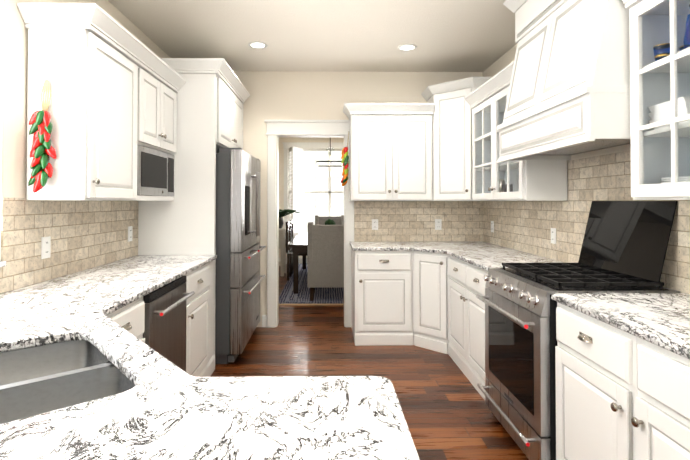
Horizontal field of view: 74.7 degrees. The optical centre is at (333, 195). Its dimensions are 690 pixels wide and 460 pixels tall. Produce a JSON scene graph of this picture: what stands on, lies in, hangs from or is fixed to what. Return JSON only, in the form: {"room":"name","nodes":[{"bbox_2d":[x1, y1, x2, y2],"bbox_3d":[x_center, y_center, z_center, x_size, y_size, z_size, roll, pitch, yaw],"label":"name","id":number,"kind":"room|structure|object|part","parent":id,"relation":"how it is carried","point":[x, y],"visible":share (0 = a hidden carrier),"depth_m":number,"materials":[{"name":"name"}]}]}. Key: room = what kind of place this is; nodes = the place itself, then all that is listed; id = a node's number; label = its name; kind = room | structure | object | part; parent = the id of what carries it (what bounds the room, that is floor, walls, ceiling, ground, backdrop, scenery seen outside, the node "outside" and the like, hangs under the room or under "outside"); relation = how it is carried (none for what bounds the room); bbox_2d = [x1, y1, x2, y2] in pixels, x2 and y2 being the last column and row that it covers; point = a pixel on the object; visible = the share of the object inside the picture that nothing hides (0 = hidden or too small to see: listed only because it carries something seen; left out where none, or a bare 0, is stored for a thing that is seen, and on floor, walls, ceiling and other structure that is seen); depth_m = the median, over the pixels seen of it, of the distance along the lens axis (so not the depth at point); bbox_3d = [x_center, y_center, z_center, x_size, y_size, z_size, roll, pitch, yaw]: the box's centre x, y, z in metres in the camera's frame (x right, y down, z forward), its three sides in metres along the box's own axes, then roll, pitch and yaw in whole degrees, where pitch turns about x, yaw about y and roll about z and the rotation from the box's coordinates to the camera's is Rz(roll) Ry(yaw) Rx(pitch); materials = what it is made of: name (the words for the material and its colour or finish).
{"room":"kitchen","nodes":[
{"label":"kitchen","id":0,"kind":"room"},
{"bbox_2d":[2,0,169,200],"bbox_3d":[-1.625,-0.018,1.117,0.150,2.750,7.750,0,-1,-1],"label":"wall","id":1,"kind":"structure","parent":0,"point":[14,118],"depth_m":2.23,"materials":[{"name":"beige paint"}]},
{"bbox_2d":[0,0,3,260],"bbox_3d":[-1.614,-0.399,1.462,0.120,1.388,1.338,0,-1,-1],"label":"window","id":2,"kind":"structure","parent":1,"relation":"in","point":[1,54],"depth_m":2.13,"materials":[{"name":"white"}]},
{"bbox_2d":[0,261,5,266],"bbox_3d":[-1.604,0.308,1.453,0.160,0.025,1.328,0,-1,-1],"label":"window sill","id":3,"kind":"structure","parent":1,"relation":"attached to","point":[2,263],"depth_m":2.10,"materials":[{"name":"stone"}]},
{"bbox_2d":[0,198,137,293],"bbox_3d":[-1.556,0.230,2.034,0.009,0.448,3.208,0,-1,-1],"label":"backsplash","id":4,"kind":"structure","parent":1,"relation":"attached to","point":[84,235],"depth_m":2.59,"materials":[{"name":"tile"}]},
{"bbox_2d":[41,236,50,258],"bbox_3d":[-1.552,0.279,2.439,0.008,0.115,0.070,0,-1,-1],"label":"electrical outlet","id":5,"kind":"object","parent":4,"relation":"attached to","point":[45,247],"visible":1,"depth_m":2.43,"materials":[{"name":"white plastic"}]},
{"bbox_2d":[128,226,132,241],"bbox_3d":[-1.566,0.292,3.479,0.008,0.115,0.070,0,-1,-1],"label":"electrical outlet","id":6,"kind":"object","parent":4,"relation":"attached to","point":[130,232],"visible":1,"depth_m":3.47,"materials":[{"name":"white plastic"}]},
{"bbox_2d":[23,19,140,200],"bbox_3d":[-1.403,-0.422,2.595,0.309,0.896,0.610,0,-1,-1],"label":"upper cabinet","id":7,"kind":"object","parent":1,"relation":"attached to","point":[86,60],"depth_m":2.30,"materials":[{"name":"white wood"}]},
{"bbox_2d":[28,79,56,192],"bbox_3d":[-1.445,-0.302,2.236,0.128,0.575,0.097,0,-1,-1],"label":"hanging ristra","id":8,"kind":"object","parent":7,"relation":"hanging from","point":[41,152],"visible":1,"depth_m":2.22,"materials":[{"name":"multicoloured"}]},
{"bbox_2d":[135,67,176,200],"bbox_3d":[-1.400,-0.403,3.275,0.352,0.875,0.746,0,-1,-1],"label":"upper cabinet","id":9,"kind":"object","parent":1,"relation":"attached to","point":[157,117],"visible":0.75,"depth_m":3.22,"materials":[{"name":"white wood"}]},
{"bbox_2d":[137,144,173,195],"bbox_3d":[-1.411,-0.167,3.272,0.285,0.328,0.698,0,-1,-1],"label":"microwave","id":10,"kind":"object","parent":9,"relation":"in","point":[155,172],"visible":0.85,"depth_m":3.20,"materials":[{"name":"grey metal"}]},
{"bbox_2d":[279,138,343,256],"bbox_3d":[-0.086,0.095,9.937,5.200,2.750,0.150,0,-1,-1],"label":"wall","id":11,"kind":"structure","parent":0,"point":[281,177],"depth_m":9.86,"materials":[{"name":"beige paint"}]},
{"bbox_2d":[279,257,306,262],"bbox_3d":[-0.070,1.403,9.838,4.070,0.130,0.015,0,-1,-1],"label":"baseboard","id":12,"kind":"structure","parent":11,"relation":"attached to","point":[300,258],"depth_m":9.82,"materials":[{"name":"white"}]},
{"bbox_2d":[282,142,343,238],"bbox_3d":[-0.086,-0.094,9.884,2.060,2.145,0.140,0,-1,-1],"label":"window","id":13,"kind":"structure","parent":11,"relation":"in","point":[317,146],"depth_m":9.89,"materials":[{"name":"white wood"}]},
{"bbox_2d":[289,146,302,236],"bbox_3d":[-0.812,-0.085,9.603,0.322,1.890,0.408,0,-1,-1],"label":"window shutters","id":14,"kind":"object","parent":13,"relation":"attached to","point":[292,199],"visible":0.88,"depth_m":9.56,"materials":[{"name":"white wood"}]},
{"bbox_2d":[108,0,516,71],"bbox_3d":[-0.002,-1.392,3.581,5.200,0.060,12.900,0,-1,-1],"label":"ceiling","id":15,"kind":"structure","parent":0,"point":[373,35],"depth_m":3.75,"materials":[{"name":"beige paint"}]},
{"bbox_2d":[248,42,266,48],"bbox_3d":[-0.678,-1.351,4.052,0.170,0.008,0.170,0,-1,-1],"label":"recessed light","id":16,"kind":"object","parent":15,"relation":"in","point":[258,45],"visible":0.98,"depth_m":4.05,"materials":[{"name":"white glass"}]},
{"bbox_2d":[315,138,342,166],"bbox_3d":[-0.057,-0.922,7.725,0.482,0.770,1.004,0,-1,-1],"label":"chandelier","id":17,"kind":"object","parent":15,"relation":"hanging from","point":[329,161],"visible":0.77,"depth_m":7.72,"materials":[{"name":"grey metal"}]},
{"bbox_2d":[398,44,416,50],"bbox_3d":[0.671,-1.351,4.110,0.170,0.008,0.170,0,-1,-1],"label":"recessed light","id":18,"kind":"object","parent":15,"relation":"in","point":[406,47],"visible":0.92,"depth_m":4.11,"materials":[{"name":"white"}]},
{"bbox_2d":[233,71,482,326],"bbox_3d":[0.010,0.031,4.938,3.220,2.750,0.150,0,-1,-1],"label":"wall","id":19,"kind":"structure","parent":0,"point":[298,95],"depth_m":4.87,"materials":[{"name":"beige paint"}]},
{"bbox_2d":[264,120,353,327],"bbox_3d":[-0.245,0.295,4.920,0.990,2.220,0.216,0,-1,-1],"label":"door frame","id":20,"kind":"structure","parent":19,"relation":"attached to","point":[276,130],"depth_m":4.84,"materials":[{"name":"white wood"}]},
{"bbox_2d":[343,103,434,200],"bbox_3d":[0.558,-0.435,4.681,0.907,0.975,0.388,0,-1,-1],"label":"upper cabinet","id":21,"kind":"object","parent":19,"relation":"attached to","point":[390,151],"visible":0.98,"depth_m":4.56,"materials":[{"name":"white wood"}]},
{"bbox_2d":[341,131,348,185],"bbox_3d":[0.123,-0.388,4.726,0.093,0.579,0.131,0,-1,-1],"label":"chili pepper decoration","id":22,"kind":"object","parent":21,"relation":"hanging from","point":[344,157],"depth_m":4.70,"materials":[{"name":"multicoloured"}]},
{"bbox_2d":[354,201,482,241],"bbox_3d":[0.918,0.274,4.867,1.384,0.434,0.009,0,-1,-1],"label":"backsplash","id":23,"kind":"structure","parent":19,"relation":"attached to","point":[406,221],"depth_m":4.86,"materials":[{"name":"tile"}]},
{"bbox_2d":[372,219,377,229],"bbox_3d":[0.446,0.307,4.850,0.070,0.115,0.008,0,-1,-1],"label":"electrical outlet","id":24,"kind":"object","parent":23,"relation":"attached to","point":[374,224],"visible":1,"depth_m":4.85,"materials":[{"name":"white plastic"}]},
{"bbox_2d":[435,219,441,229],"bbox_3d":[1.128,0.308,4.859,0.070,0.115,0.008,0,-1,-1],"label":"electrical outlet","id":25,"kind":"object","parent":23,"relation":"attached to","point":[438,224],"visible":1,"depth_m":4.86,"materials":[{"name":"white plastic"}]},
{"bbox_2d":[210,263,528,459],"bbox_3d":[-0.002,1.418,3.545,5.200,0.060,12.900,0,-1,-1],"label":"floor","id":26,"kind":"structure","parent":0,"point":[448,413],"depth_m":3.57,"materials":[{"name":"brown wood"}]},
{"bbox_2d":[106,297,144,342],"bbox_3d":[-1.219,0.927,1.985,0.664,0.882,0.490,0,-1,-1],"label":"base cabinet","id":27,"kind":"object","parent":26,"relation":"on","point":[130,318],"visible":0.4,"depth_m":2.08,"materials":[{"name":"white wood"}]},
{"bbox_2d":[143,276,194,371],"bbox_3d":[-1.189,0.935,2.535,0.659,0.880,0.596,0,-1,-1],"label":"dishwasher","id":28,"kind":"object","parent":26,"relation":"on","point":[164,334],"visible":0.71,"depth_m":2.52,"materials":[{"name":"grey metal"}]},
{"bbox_2d":[138,58,249,354],"bbox_3d":[-1.234,0.154,4.208,0.707,2.485,1.263,0,-1,-1],"label":"cabinet","id":29,"kind":"object","parent":26,"relation":"on","point":[213,94],"visible":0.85,"depth_m":3.65,"materials":[{"name":"white wood"}]},
{"bbox_2d":[184,260,214,376],"bbox_3d":[-1.236,0.943,3.235,0.664,0.882,0.790,0,-1,-1],"label":"base cabinet","id":30,"kind":"object","parent":26,"relation":"on","point":[200,358],"visible":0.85,"depth_m":3.18,"materials":[{"name":"white wood"}]},
{"bbox_2d":[215,148,265,363],"bbox_3d":[-1.136,0.502,4.240,0.871,1.790,1.049,0,-1,-1],"label":"refrigerator","id":31,"kind":"object","parent":26,"relation":"on","point":[239,248],"visible":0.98,"depth_m":3.73,"materials":[{"name":"grey metal"}]},
{"bbox_2d":[279,228,285,275],"bbox_3d":[-1.215,1.024,8.335,0.700,0.850,0.500,0,-1,-1],"label":"side table","id":32,"kind":"object","parent":26,"relation":"on","point":[282,242],"visible":0.35,"depth_m":8.12,"materials":[{"name":"grey paint"}]},
{"bbox_2d":[279,209,302,228],"bbox_3d":[-1.024,0.415,8.371,0.913,0.367,0.865,0,-1,-1],"label":"plant","id":33,"kind":"object","parent":32,"relation":"on","point":[284,212],"visible":0.38,"depth_m":8.28,"materials":[{"name":"green plant"}]},
{"bbox_2d":[279,263,343,304],"bbox_3d":[0.207,1.436,7.808,1.970,0.012,3.880,0,-1,-1],"label":"rug","id":34,"kind":"object","parent":26,"relation":"on","point":[326,296],"visible":0.19,"depth_m":6.48,"materials":[{"name":"grey fabric"}]},
{"bbox_2d":[289,219,292,273],"bbox_3d":[-0.591,0.945,8.544,0.465,0.987,0.440,0,-1,-1],"label":"chair","id":35,"kind":"object","parent":34,"relation":"on","point":[291,230],"visible":0.35,"depth_m":8.32,"materials":[{"name":"brown wood"}]},
{"bbox_2d":[286,221,306,280],"bbox_3d":[-0.581,0.936,7.844,0.465,0.987,0.440,0,-1,-1],"label":"chair","id":36,"kind":"object","parent":34,"relation":"on","point":[289,254],"visible":0.77,"depth_m":7.63,"materials":[{"name":"brown wood"}]},
{"bbox_2d":[288,233,306,293],"bbox_3d":[-0.073,1.073,7.759,1.190,0.712,2.580,0,-1,-1],"label":"dining table","id":37,"kind":"object","parent":34,"relation":"on","point":[298,244],"visible":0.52,"depth_m":6.53,"materials":[{"name":"brown wood"}]},
{"bbox_2d":[325,219,335,224],"bbox_3d":[-0.057,0.557,7.856,0.195,0.319,0.158,0,-1,-1],"label":"centrepiece","id":38,"kind":"object","parent":37,"relation":"on","point":[329,222],"visible":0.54,"depth_m":7.80,"materials":[{"name":"green plant"}]},
{"bbox_2d":[307,222,343,300],"bbox_3d":[-0.038,0.887,6.310,0.628,1.047,0.603,0,-1,-1],"label":"chair","id":39,"kind":"object","parent":34,"relation":"on","point":[325,254],"visible":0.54,"depth_m":6.01,"materials":[{"name":"grey fabric"}]},
{"bbox_2d":[315,215,343,224],"bbox_3d":[-0.080,0.926,9.413,0.628,1.047,0.603,0,-1,-1],"label":"chair","id":40,"kind":"object","parent":34,"relation":"on","point":[321,220],"visible":0.12,"depth_m":9.61,"materials":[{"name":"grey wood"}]},
{"bbox_2d":[351,248,412,345],"bbox_3d":[0.469,0.959,4.519,0.548,0.882,0.672,0,-1,-1],"label":"base cabinet","id":41,"kind":"object","parent":26,"relation":"on","point":[381,297],"visible":1,"depth_m":4.22,"materials":[{"name":"white wood"}]},
{"bbox_2d":[413,251,449,353],"bbox_3d":[1.186,0.958,4.417,0.878,0.882,0.895,0,-1,-1],"label":"base cabinet","id":42,"kind":"object","parent":26,"relation":"on","point":[431,276],"visible":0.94,"depth_m":4.09,"materials":[{"name":"white wood"}]},
{"bbox_2d":[350,241,564,270],"bbox_3d":[0.908,0.493,3.886,1.449,0.030,1.964,0,-1,-1],"label":"countertop","id":43,"kind":"structure","parent":42,"relation":"on","point":[485,256],"depth_m":4.03,"materials":[{"name":"stone"}]},
{"bbox_2d":[448,255,487,399],"bbox_3d":[1.306,0.946,3.442,0.660,0.882,1.070,0,-1,-1],"label":"base cabinet","id":44,"kind":"object","parent":26,"relation":"on","point":[466,322],"visible":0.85,"depth_m":3.40,"materials":[{"name":"white wood"}]},
{"bbox_2d":[476,263,679,459],"bbox_3d":[1.272,0.897,2.510,0.736,0.955,0.760,0,-1,-1],"label":"range","id":45,"kind":"object","parent":26,"relation":"on","point":[518,389],"visible":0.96,"depth_m":2.32,"materials":[{"name":"silver metal"}]},
{"bbox_2d":[578,201,677,282],"bbox_3d":[1.590,0.223,2.496,0.096,0.390,0.690,0,-1,-1],"label":"glass panel","id":46,"kind":"object","parent":45,"relation":"on","point":[630,238],"visible":0.92,"depth_m":2.42,"materials":[{"name":"black glass"}]},
{"bbox_2d":[555,302,637,459],"bbox_3d":[1.327,0.925,1.841,0.660,0.882,0.545,0,-1,-1],"label":"base cabinet","id":47,"kind":"object","parent":26,"relation":"on","point":[596,371],"visible":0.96,"depth_m":1.79,"materials":[{"name":"white wood"}]},
{"bbox_2d":[631,337,689,459],"bbox_3d":[1.334,0.917,1.257,0.660,0.882,0.620,0,-1,-1],"label":"base cabinet","id":48,"kind":"object","parent":26,"relation":"on","point":[660,421],"visible":1,"depth_m":1.43,"materials":[{"name":"white wood"}]},
{"bbox_2d":[551,293,689,358],"bbox_3d":[1.349,0.459,1.222,0.637,0.030,1.795,0,-1,-1],"label":"countertop","id":49,"kind":"structure","parent":48,"relation":"on","point":[662,320],"depth_m":1.75,"materials":[{"name":"stone"}]},
{"bbox_3d":[-0.919,0.915,1.089,1.258,0.882,1.300,0,-1,-1],"label":"base cabinet","id":50,"kind":"object","parent":26,"relation":"on","visible":0},
{"bbox_2d":[0,255,216,351],"bbox_3d":[-1.186,0.469,2.028,0.750,0.030,3.223,0,-1,-1],"label":"countertop","id":51,"kind":"structure","parent":50,"relation":"on","point":[74,306],"depth_m":1.99,"materials":[{"name":"stone"}]},
{"bbox_2d":[0,340,135,423],"bbox_3d":[-0.798,0.575,1.144,0.510,0.198,0.695,1,-1,-41],"label":"sink","id":52,"kind":"object","parent":51,"relation":"in","point":[37,380],"visible":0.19,"depth_m":1.25,"materials":[{"name":"silver metal"}]},
{"bbox_2d":[0,402,419,459],"bbox_3d":[-0.369,0.453,0.728,1.029,0.030,0.600,0,-1,-1],"label":"countertop","id":53,"kind":"structure","parent":50,"relation":"on","point":[28,438],"depth_m":0.80,"materials":[{"name":"stone"}]},
{"bbox_2d":[483,44,681,292],"bbox_3d":[1.745,-0.018,1.161,0.150,2.750,7.750,0,-1,-1],"label":"wall","id":54,"kind":"structure","parent":0,"point":[501,62],"depth_m":4.03,"materials":[{"name":"beige paint"}]},
{"bbox_2d":[421,77,490,200],"bbox_3d":[1.290,-0.532,4.552,0.667,1.165,0.667,0,-1,-1],"label":"upper cabinet","id":55,"kind":"object","parent":54,"relation":"attached to","point":[452,147],"visible":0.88,"depth_m":4.41,"materials":[{"name":"white wood"}]},
{"bbox_2d":[464,61,567,200],"bbox_3d":[1.435,-0.448,3.714,0.378,0.975,1.125,0,-1,-1],"label":"upper cabinet","id":56,"kind":"object","parent":54,"relation":"attached to","point":[534,180],"depth_m":3.67,"materials":[{"name":"white wood"}]},
{"bbox_3d":[1.486,-0.163,3.706,0.180,0.328,0.622,0,-1,-1],"label":"cabinet items","id":57,"kind":"part","parent":56,"relation":"part of"},
{"bbox_2d":[497,0,630,161],"bbox_3d":[1.396,-0.807,2.607,0.506,1.130,1.196,0,-1,-1],"label":"range hood","id":58,"kind":"object","parent":54,"relation":"attached to","point":[568,93],"visible":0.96,"depth_m":2.34,"materials":[{"name":"white painted wood"}]},
{"bbox_2d":[483,150,689,293],"bbox_3d":[1.645,0.105,2.603,0.009,0.713,4.539,0,-1,-1],"label":"backsplash","id":59,"kind":"structure","parent":54,"relation":"attached to","point":[525,226],"depth_m":3.04,"materials":[{"name":"tile"}]},
{"bbox_2d":[491,221,493,232],"bbox_3d":[1.609,0.311,4.581,0.008,0.115,0.070,0,-1,-1],"label":"electrical outlet","id":60,"kind":"object","parent":59,"relation":"attached to","point":[492,226],"visible":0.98,"depth_m":4.56,"materials":[{"name":"white plastic"}]},
{"bbox_2d":[551,228,555,243],"bbox_3d":[1.626,0.295,3.341,0.008,0.115,0.070,0,-1,-1],"label":"electrical outlet","id":61,"kind":"object","parent":59,"relation":"attached to","point":[553,235],"visible":1,"depth_m":3.33,"materials":[{"name":"white plastic"}]},
{"bbox_2d":[622,0,689,199],"bbox_3d":[1.464,-0.475,1.546,0.378,0.975,1.020,0,-1,-1],"label":"upper cabinet","id":62,"kind":"object","parent":54,"relation":"attached to","point":[658,154],"visible":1,"depth_m":1.99,"materials":[{"name":"white wood"}]},
{"bbox_2d":[653,43,680,60],"bbox_3d":[1.454,-0.619,1.993,0.072,0.087,0.072,0,-1,-13],"label":"cup","id":63,"kind":"object","parent":62,"relation":"in","point":[660,51],"depth_m":1.97,"materials":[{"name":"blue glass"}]},
{"bbox_2d":[648,97,689,129],"bbox_3d":[1.510,-0.342,1.914,0.200,0.115,0.218,0,-1,-1],"label":"plate","id":64,"kind":"object","parent":62,"relation":"in","point":[665,107],"depth_m":1.92,"materials":[{"name":"white ceramic"}]},
{"bbox_2d":[660,176,689,182],"bbox_3d":[1.510,-0.050,1.902,0.213,0.056,0.213,0,-1,-10],"label":"plate","id":65,"kind":"object","parent":62,"relation":"in","point":[687,179],"depth_m":1.86,"materials":[{"name":"white ceramic"}]},
{"bbox_2d":[683,4,689,48],"bbox_3d":[1.530,-0.689,1.877,0.140,0.224,0.164,0,-1,-1],"label":"pitcher","id":66,"kind":"object","parent":62,"relation":"in","point":[687,34],"depth_m":1.88,"materials":[{"name":"blue ceramic"}]},
{"label":"outside","id":67,"kind":"structure","parent":0,"visible":0},
{"bbox_2d":[290,151,342,232],"bbox_3d":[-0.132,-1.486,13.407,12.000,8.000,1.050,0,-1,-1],"label":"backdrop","id":68,"kind":"structure","parent":67,"point":[321,177],"depth_m":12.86,"materials":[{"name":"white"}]}
]}

